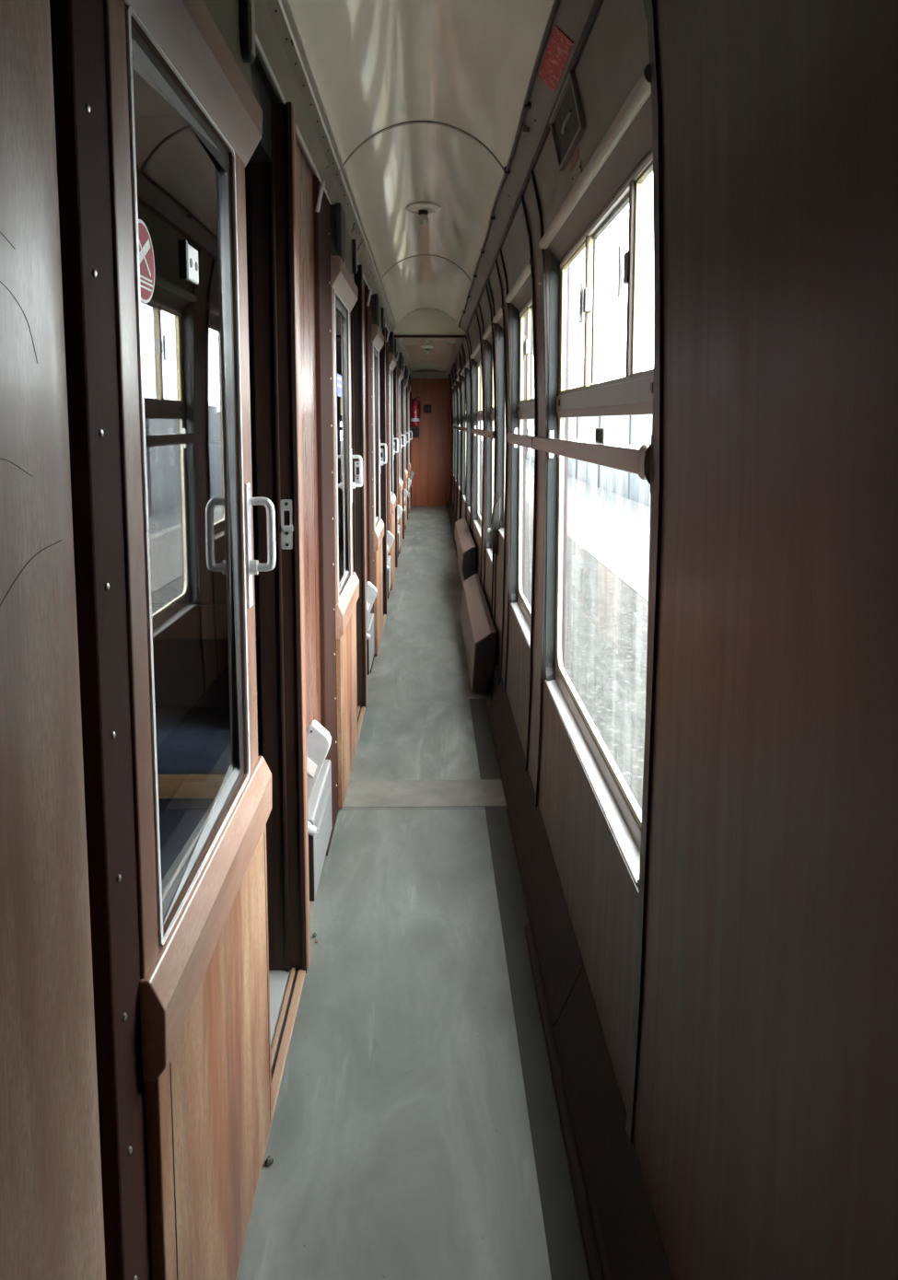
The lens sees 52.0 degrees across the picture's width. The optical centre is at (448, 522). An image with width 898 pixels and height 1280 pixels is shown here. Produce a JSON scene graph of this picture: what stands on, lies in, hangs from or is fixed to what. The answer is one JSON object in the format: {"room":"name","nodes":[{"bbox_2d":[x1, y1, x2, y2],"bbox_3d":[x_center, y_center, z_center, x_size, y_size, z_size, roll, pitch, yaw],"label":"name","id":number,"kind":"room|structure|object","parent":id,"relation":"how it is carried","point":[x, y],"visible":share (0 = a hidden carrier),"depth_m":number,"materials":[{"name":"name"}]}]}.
{"room":"train carriage","nodes":[
{"label":"train carriage","id":0,"kind":"room"},
{"bbox_2d":[0,0,412,1279],"bbox_3d":[-1.460,-0.534,7.271,2.080,2.200,16.930,0,6,-1],"label":"wall","id":1,"kind":"structure","parent":0,"point":[75,1192],"depth_m":0.91,"materials":[{"name":"brown wood"}]},
{"bbox_2d":[103,0,276,1279],"bbox_3d":[-0.338,0.175,1.326,0.081,2.043,0.722,0,6,-1],"label":"door","id":2,"kind":"structure","parent":1,"relation":"in","point":[203,985],"depth_m":1.26,"materials":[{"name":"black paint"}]},
{"bbox_2d":[138,219,154,302],"bbox_3d":[-0.354,-0.301,1.065,0.001,0.094,0.094,0,6,-1],"label":"sticker","id":3,"kind":"object","parent":2,"relation":"attached to","point":[146,259],"visible":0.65,"depth_m":1.07,"materials":[{"name":"red plastic"}]},
{"bbox_2d":[182,239,198,284],"bbox_3d":[-0.356,-0.357,1.272,0.005,0.051,0.069,0,6,-1],"label":"switch plate","id":4,"kind":"object","parent":1,"relation":"attached to","point":[190,255],"visible":1,"depth_m":1.26,"materials":[{"name":"white plastic"}]},
{"bbox_2d":[306,720,332,901],"bbox_3d":[-0.352,0.726,2.528,0.085,0.444,0.436,0,6,-1],"label":"litter bin","id":5,"kind":"object","parent":1,"relation":"in","point":[319,740],"visible":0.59,"depth_m":2.38,"materials":[{"name":"grey paint"}]},
{"bbox_2d":[254,0,412,374],"bbox_3d":[-0.453,-1.487,6.812,0.059,0.085,16.180,0,6,-1],"label":"crown molding","id":6,"kind":"structure","parent":1,"relation":"attached to","point":[274,47],"depth_m":2.25,"materials":[{"name":"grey metal"}]},
{"bbox_2d":[329,202,362,808],"bbox_3d":[-0.382,-0.052,3.433,0.081,2.043,0.722,0,6,-1],"label":"door","id":7,"kind":"structure","parent":1,"relation":"in","point":[343,250],"depth_m":3.38,"materials":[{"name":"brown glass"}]},
{"bbox_2d":[337,373,341,396],"bbox_3d":[-0.401,-0.500,3.373,0.001,0.080,0.170,0,6,-1],"label":"sticker","id":8,"kind":"object","parent":7,"relation":"attached to","point":[339,377],"visible":1,"depth_m":3.37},
{"bbox_2d":[366,581,377,674],"bbox_3d":[-0.395,0.498,4.635,0.085,0.444,0.436,0,6,-1],"label":"litter bin","id":9,"kind":"object","parent":1,"relation":"in","point":[371,590],"visible":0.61,"depth_m":4.48,"materials":[{"name":"grey paint"}]},
{"bbox_2d":[371,293,386,655],"bbox_3d":[-0.425,-0.280,5.540,0.081,2.043,0.722,0,6,-1],"label":"door","id":10,"kind":"structure","parent":1,"relation":"in","point":[377,312],"depth_m":5.53,"materials":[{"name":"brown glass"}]},
{"bbox_2d":[386,530,394,593],"bbox_3d":[-0.439,0.271,6.743,0.085,0.444,0.436,0,6,-1],"label":"litter bin","id":11,"kind":"object","parent":1,"relation":"in","point":[389,537],"visible":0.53,"depth_m":6.59,"materials":[{"name":"grey paint"}]},
{"bbox_2d":[388,331,398,589],"bbox_3d":[-0.469,-0.508,7.648,0.081,2.043,0.722,0,6,-1],"label":"door","id":12,"kind":"structure","parent":1,"relation":"in","point":[392,343],"depth_m":7.67,"materials":[{"name":"brown wood"}]},
{"bbox_2d":[397,504,402,552],"bbox_3d":[-0.482,0.043,8.850,0.085,0.444,0.436,0,6,-1],"label":"litter bin","id":13,"kind":"object","parent":1,"relation":"in","point":[400,509],"visible":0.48,"depth_m":8.69,"materials":[{"name":"grey paint"}]},
{"bbox_2d":[397,352,405,552],"bbox_3d":[-0.512,-0.735,9.755,0.081,2.043,0.722,0,6,-1],"label":"door","id":14,"kind":"structure","parent":1,"relation":"in","point":[401,357],"depth_m":9.73,"materials":[{"name":"brown wood"}]},
{"bbox_2d":[404,488,407,526],"bbox_3d":[-0.525,-0.185,10.957,0.085,0.444,0.436,0,6,-1],"label":"litter bin","id":15,"kind":"object","parent":1,"relation":"in","point":[405,491],"visible":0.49,"depth_m":10.80,"materials":[{"name":"grey paint"}]},
{"bbox_2d":[403,365,409,529],"bbox_3d":[-0.555,-0.963,11.862,0.081,2.043,0.722,0,6,-1],"label":"door","id":16,"kind":"structure","parent":1,"relation":"in","point":[405,368],"depth_m":12.01,"materials":[{"name":"brown wood"}]},
{"bbox_2d":[407,477,411,510],"bbox_3d":[-0.569,-0.412,13.065,0.085,0.444,0.436,0,6,-1],"label":"litter bin","id":17,"kind":"object","parent":1,"relation":"in","point":[409,480],"visible":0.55,"depth_m":12.91,"materials":[{"name":"grey paint"}]},
{"bbox_2d":[407,374,412,512],"bbox_3d":[-0.599,-1.190,13.970,0.081,2.043,0.722,0,6,-1],"label":"door","id":18,"kind":"structure","parent":1,"relation":"in","point":[410,377],"depth_m":13.69,"materials":[{"name":"brown wood"}]},
{"bbox_2d":[236,505,551,1279],"bbox_3d":[-1.137,0.624,7.026,2.710,0.050,16.180,0,6,-1],"label":"floor","id":19,"kind":"structure","parent":0,"point":[400,1146],"depth_m":2.02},
{"bbox_2d":[139,441,262,883],"bbox_3d":[-1.397,0.449,2.364,1.800,1.300,0.330,0,6,-1],"label":"door glass","id":20,"kind":"object","parent":19,"relation":"on","point":[186,518],"visible":0.21,"depth_m":2.43,"materials":[{"name":"glass"}]},
{"bbox_2d":[150,698,262,774],"bbox_3d":[-1.403,0.558,2.375,1.790,0.119,0.320,0,6,-1],"label":"seat cushion","id":21,"kind":"object","parent":20,"relation":"on","point":[193,738],"depth_m":2.25,"materials":[{"name":"blue fabric"}]},
{"bbox_2d":[264,1155,273,1165],"bbox_3d":[-0.330,1.170,1.689,0.016,0.011,0.021,0,6,-1],"label":"lump","id":22,"kind":"object","parent":19,"relation":"on","point":[269,1160],"visible":1,"depth_m":1.68,"materials":[{"name":"grey"}]},
{"bbox_2d":[339,779,506,810],"bbox_3d":[-0.090,0.993,3.364,0.588,0.002,0.262,0,6,-1],"label":"floor strip","id":23,"kind":"object","parent":19,"relation":"on","point":[406,794],"visible":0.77,"depth_m":3.36,"materials":[{"name":"grey metal"}]},
{"bbox_2d":[453,517,475,586],"bbox_3d":[0.120,0.295,7.654,0.100,0.463,2.053,0,6,-1],"label":"heater casing","id":24,"kind":"object","parent":19,"relation":"on","point":[465,544],"visible":0.82,"depth_m":6.97,"materials":[{"name":"black paint"}]},
{"bbox_2d":[460,573,496,694],"bbox_3d":[0.155,0.605,5.459,0.120,0.318,1.783,0,6,-1],"label":"heater casing","id":25,"kind":"object","parent":19,"relation":"on","point":[479,632],"visible":1,"depth_m":4.82,"materials":[{"name":"black paint"}]},
{"bbox_2d":[469,698,591,1279],"bbox_3d":[0.198,1.166,1.765,0.082,0.002,5.550,0,6,-1],"label":"floor strip","id":26,"kind":"object","parent":19,"relation":"on","point":[565,1246],"visible":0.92,"depth_m":1.99,"materials":[{"name":"rubber"}]},
{"bbox_2d":[278,0,554,378],"bbox_3d":[-0.162,-1.564,6.810,0.640,0.247,16.180,0,6,-1],"label":"ceiling","id":27,"kind":"structure","parent":0,"point":[423,100],"depth_m":2.73,"materials":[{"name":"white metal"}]},
{"bbox_2d":[405,201,441,226],"bbox_3d":[-0.112,-1.329,3.999,0.156,0.086,0.156,0,6,-1],"label":"ceiling light","id":28,"kind":"object","parent":27,"relation":"attached to","point":[423,208],"visible":1,"depth_m":3.98,"materials":[{"name":"black paint"}]},
{"bbox_2d":[418,209,428,215],"bbox_3d":[-0.112,-1.344,3.997,0.042,0.020,0.042,0,6,-1],"label":"socket","id":29,"kind":"object","parent":28,"relation":"attached to","point":[420,212],"depth_m":3.98,"materials":[{"name":"black paint"}]},
{"bbox_2d":[419,346,434,354],"bbox_3d":[-0.239,-1.888,10.153,0.156,0.086,0.156,0,6,-1],"label":"ceiling light","id":30,"kind":"object","parent":27,"relation":"attached to","point":[426,348],"visible":1,"depth_m":10.13,"materials":[{"name":"black paint"}]},
{"bbox_2d":[410,351,452,505],"bbox_3d":[-0.284,-1.517,14.976,0.890,2.500,0.050,0,6,-1],"label":"wall","id":31,"kind":"structure","parent":0,"point":[431,451],"depth_m":14.98,"materials":[{"name":"brown wood"}]},
{"bbox_2d":[410,427,418,437],"bbox_3d":[-0.550,-1.453,14.940,0.135,0.160,0.025,0,6,-1],"label":"plate","id":32,"kind":"object","parent":31,"relation":"attached to","point":[415,430],"visible":1,"depth_m":14.93,"materials":[{"name":"paint"}]},
{"bbox_2d":[410,396,419,426],"bbox_3d":[-0.551,-1.780,14.831,0.150,0.474,0.150,-2,6,-18],"label":"fire extinguisher","id":33,"kind":"object","parent":31,"relation":"attached to","point":[414,406],"visible":1,"depth_m":14.78,"materials":[{"name":"red metal"}]},
{"bbox_2d":[423,405,430,412],"bbox_3d":[-0.348,-1.834,14.905,0.120,0.125,0.020,0,6,-1],"label":"notice","id":34,"kind":"object","parent":31,"relation":"attached to","point":[426,408],"visible":1,"depth_m":14.90,"materials":[{"name":"black paint"}]},
{"bbox_2d":[446,0,897,1279],"bbox_3d":[0.190,-0.497,6.932,0.162,2.800,16.180,0,6,-1],"label":"wall","id":35,"kind":"structure","parent":0,"point":[720,1028],"depth_m":1.04,"materials":[{"name":"brown wood"}]},
{"bbox_2d":[451,384,454,475],"bbox_3d":[0.087,-1.325,13.465,0.085,1.337,0.890,0,6,-1],"label":"window","id":36,"kind":"structure","parent":35,"relation":"in","point":[452,385],"depth_m":13.88,"materials":[{"name":"grey metal"}]},
{"bbox_2d":[453,380,456,481],"bbox_3d":[0.112,-1.194,12.248,0.085,1.337,0.840,0,6,-1],"label":"window","id":37,"kind":"structure","parent":35,"relation":"in","point":[454,384],"depth_m":12.64,"materials":[{"name":"grey metal"}]},
{"bbox_2d":[455,375,460,488],"bbox_3d":[0.140,-1.049,10.906,0.085,1.337,0.940,0,6,-1],"label":"window","id":38,"kind":"structure","parent":35,"relation":"in","point":[458,378],"depth_m":11.36,"materials":[{"name":"grey metal"}]},
{"bbox_2d":[455,351,460,374],"bbox_3d":[0.100,-1.698,9.879,0.020,0.185,1.000,0,6,-1],"label":"frame","id":39,"kind":"object","parent":35,"relation":"attached to","point":[458,361],"visible":0.97,"depth_m":9.89,"materials":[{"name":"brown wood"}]},
{"bbox_2d":[457,366,466,500],"bbox_3d":[0.157,-0.957,10.061,0.085,1.337,2.800,0,6,-1],"label":"window","id":40,"kind":"structure","parent":35,"relation":"in","point":[461,373],"depth_m":9.95,"materials":[{"name":"grey metal"}]},
{"bbox_2d":[464,359,471,511],"bbox_3d":[0.196,-0.754,8.182,0.085,1.337,0.860,0,6,-1],"label":"window","id":41,"kind":"structure","parent":35,"relation":"in","point":[467,365],"depth_m":8.58,"materials":[{"name":"grey metal"}]},
{"bbox_2d":[470,339,496,535],"bbox_3d":[0.235,-0.548,6.274,0.085,1.337,2.620,0,6,-1],"label":"window","id":42,"kind":"structure","parent":35,"relation":"in","point":[476,354],"depth_m":7.25,"materials":[{"name":"clear glass"}]},
{"bbox_2d":[477,361,482,412],"bbox_3d":[0.251,-0.992,6.699,0.028,0.378,1.280,0,6,-1],"label":"window pane","id":43,"kind":"object","parent":42,"relation":"attached to","point":[479,366],"depth_m":7.20,"materials":[{"name":"clear glass"}]},
{"bbox_2d":[482,321,494,560],"bbox_3d":[0.255,-0.449,5.349,0.085,1.337,0.760,0,6,-1],"label":"window","id":44,"kind":"structure","parent":35,"relation":"in","point":[487,335],"depth_m":5.68,"materials":[{"name":"clear glass"}]},
{"bbox_2d":[491,347,493,409],"bbox_3d":[0.280,-0.842,5.307,0.028,0.378,0.680,0,6,-1],"label":"window pane","id":45,"kind":"object","parent":44,"relation":"attached to","point":[492,347],"depth_m":5.63,"materials":[{"name":"clear glass"}]},
{"bbox_2d":[487,496,500,556],"bbox_3d":[0.229,0.022,4.765,0.068,0.308,0.101,0,6,-1],"label":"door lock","id":46,"kind":"object","parent":35,"relation":"attached to","point":[495,515],"visible":0.89,"depth_m":4.74,"materials":[{"name":"metal"}]},
{"bbox_2d":[492,302,505,538],"bbox_3d":[0.272,-0.475,4.502,0.085,1.102,0.560,0,6,-1],"label":"window","id":47,"kind":"structure","parent":35,"relation":"in","point":[498,318],"depth_m":4.75,"materials":[{"name":"grey metal"}]},
{"bbox_2d":[505,256,534,646],"bbox_3d":[0.291,-0.257,3.580,0.085,1.337,1.040,0,6,-1],"label":"window","id":48,"kind":"structure","parent":35,"relation":"in","point":[522,471],"depth_m":3.79,"materials":[{"name":"grey metal"}]},
{"bbox_2d":[518,299,534,404],"bbox_3d":[0.313,-0.645,3.488,0.038,0.378,0.860,0,6,-1],"label":"window pane","id":49,"kind":"object","parent":48,"relation":"attached to","point":[526,378],"depth_m":3.61,"materials":[{"name":"clear glass"}]},
{"bbox_2d":[445,0,604,376],"bbox_3d":[0.133,-1.505,6.822,0.090,0.072,16.180,0,6,-1],"label":"crown molding","id":50,"kind":"structure","parent":35,"relation":"attached to","point":[576,18],"depth_m":2.48,"materials":[{"name":"grey metal"}]},
{"bbox_2d":[521,125,529,135],"bbox_3d":[0.201,-1.031,2.423,0.019,0.019,0.030,0,6,-1],"label":"clip","id":51,"kind":"object","parent":35,"relation":"attached to","point":[525,130],"visible":1,"depth_m":2.41,"materials":[{"name":"brown metal"}]},
{"bbox_2d":[537,24,573,92],"bbox_3d":[0.224,-0.975,1.946,0.039,0.035,0.270,0,6,-1],"label":"notice","id":52,"kind":"object","parent":35,"relation":"attached to","point":[560,45],"visible":1,"depth_m":1.93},
{"bbox_2d":[548,69,585,171],"bbox_3d":[0.266,-0.903,2.092,0.037,0.116,0.334,0,6,-1],"label":"alarm box","id":53,"kind":"object","parent":35,"relation":"attached to","point":[566,122],"visible":1,"depth_m":2.07,"materials":[{"name":"black paint"}]},
{"bbox_2d":[570,148,579,170],"bbox_3d":[0.285,-0.825,2.095,0.003,0.020,0.110,0,6,-1],"label":"label","id":54,"kind":"object","parent":35,"relation":"attached to","point":[576,157],"visible":1,"depth_m":2.09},
{"bbox_2d":[571,158,581,186],"bbox_3d":[0.289,-0.786,2.076,0.005,0.032,0.115,0,6,-1],"label":"label","id":55,"kind":"object","parent":35,"relation":"attached to","point":[576,173],"visible":0.92,"depth_m":2.07,"materials":[{"name":"grey metal"}]},
{"bbox_2d":[532,63,653,886],"bbox_3d":[0.318,-0.115,2.263,0.085,1.337,1.630,0,6,-1],"label":"window","id":56,"kind":"structure","parent":35,"relation":"in","point":[614,177],"depth_m":2.03,"materials":[{"name":"grey metal"}]},
{"bbox_2d":[594,428,608,444],"bbox_3d":[0.339,-0.184,2.050,0.014,0.050,0.130,0,6,-1],"label":"clip","id":57,"kind":"object","parent":56,"relation":"attached to","point":[601,436],"visible":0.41,"depth_m":2.01,"materials":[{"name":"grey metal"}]},
{"bbox_2d":[558,152,653,395],"bbox_3d":[0.342,-0.493,2.076,0.038,0.378,1.260,0,6,-1],"label":"window pane","id":58,"kind":"object","parent":56,"relation":"attached to","point":[632,190],"depth_m":1.88,"materials":[{"name":"clear glass"}]},
{"bbox_2d":[635,443,651,484],"bbox_3d":[0.328,-0.097,1.508,0.036,0.072,0.075,0,6,-1],"label":"bracket","id":59,"kind":"object","parent":56,"relation":"attached to","point":[643,461],"depth_m":1.51,"materials":[{"name":"brown metal"}]},
{"label":"outside","id":60,"kind":"structure","parent":0,"visible":0},
{"bbox_2d":[564,535,648,811],"bbox_3d":[1.413,-0.833,23.078,2.530,0.100,74.000,0,6,-1],"label":"ground","id":61,"kind":"structure","parent":60,"point":[606,620],"depth_m":6.40,"materials":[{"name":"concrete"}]},
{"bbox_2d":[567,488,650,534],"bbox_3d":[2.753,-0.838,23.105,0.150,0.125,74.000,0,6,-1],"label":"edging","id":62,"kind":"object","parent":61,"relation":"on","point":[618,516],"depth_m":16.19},
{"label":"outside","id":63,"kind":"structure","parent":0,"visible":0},
{"bbox_2d":[566,492,649,602],"bbox_3d":[2.078,-0.882,23.086,1.200,0.016,74.000,0,6,-1],"label":"ground","id":64,"kind":"structure","parent":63,"point":[622,548],"depth_m":12.48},
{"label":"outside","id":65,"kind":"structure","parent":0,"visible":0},
{"bbox_2d":[567,475,650,528],"bbox_3d":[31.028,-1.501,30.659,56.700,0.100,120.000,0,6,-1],"label":"ground","id":66,"kind":"structure","parent":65,"point":[639,513],"depth_m":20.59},
{"bbox_2d":[567,414,652,507],"bbox_3d":[4.074,-2.035,24.894,0.070,2.200,41.760,0,6,-1],"label":"fence","id":67,"kind":"object","parent":66,"relation":"on","point":[626,431],"visible":0.1,"depth_m":22.74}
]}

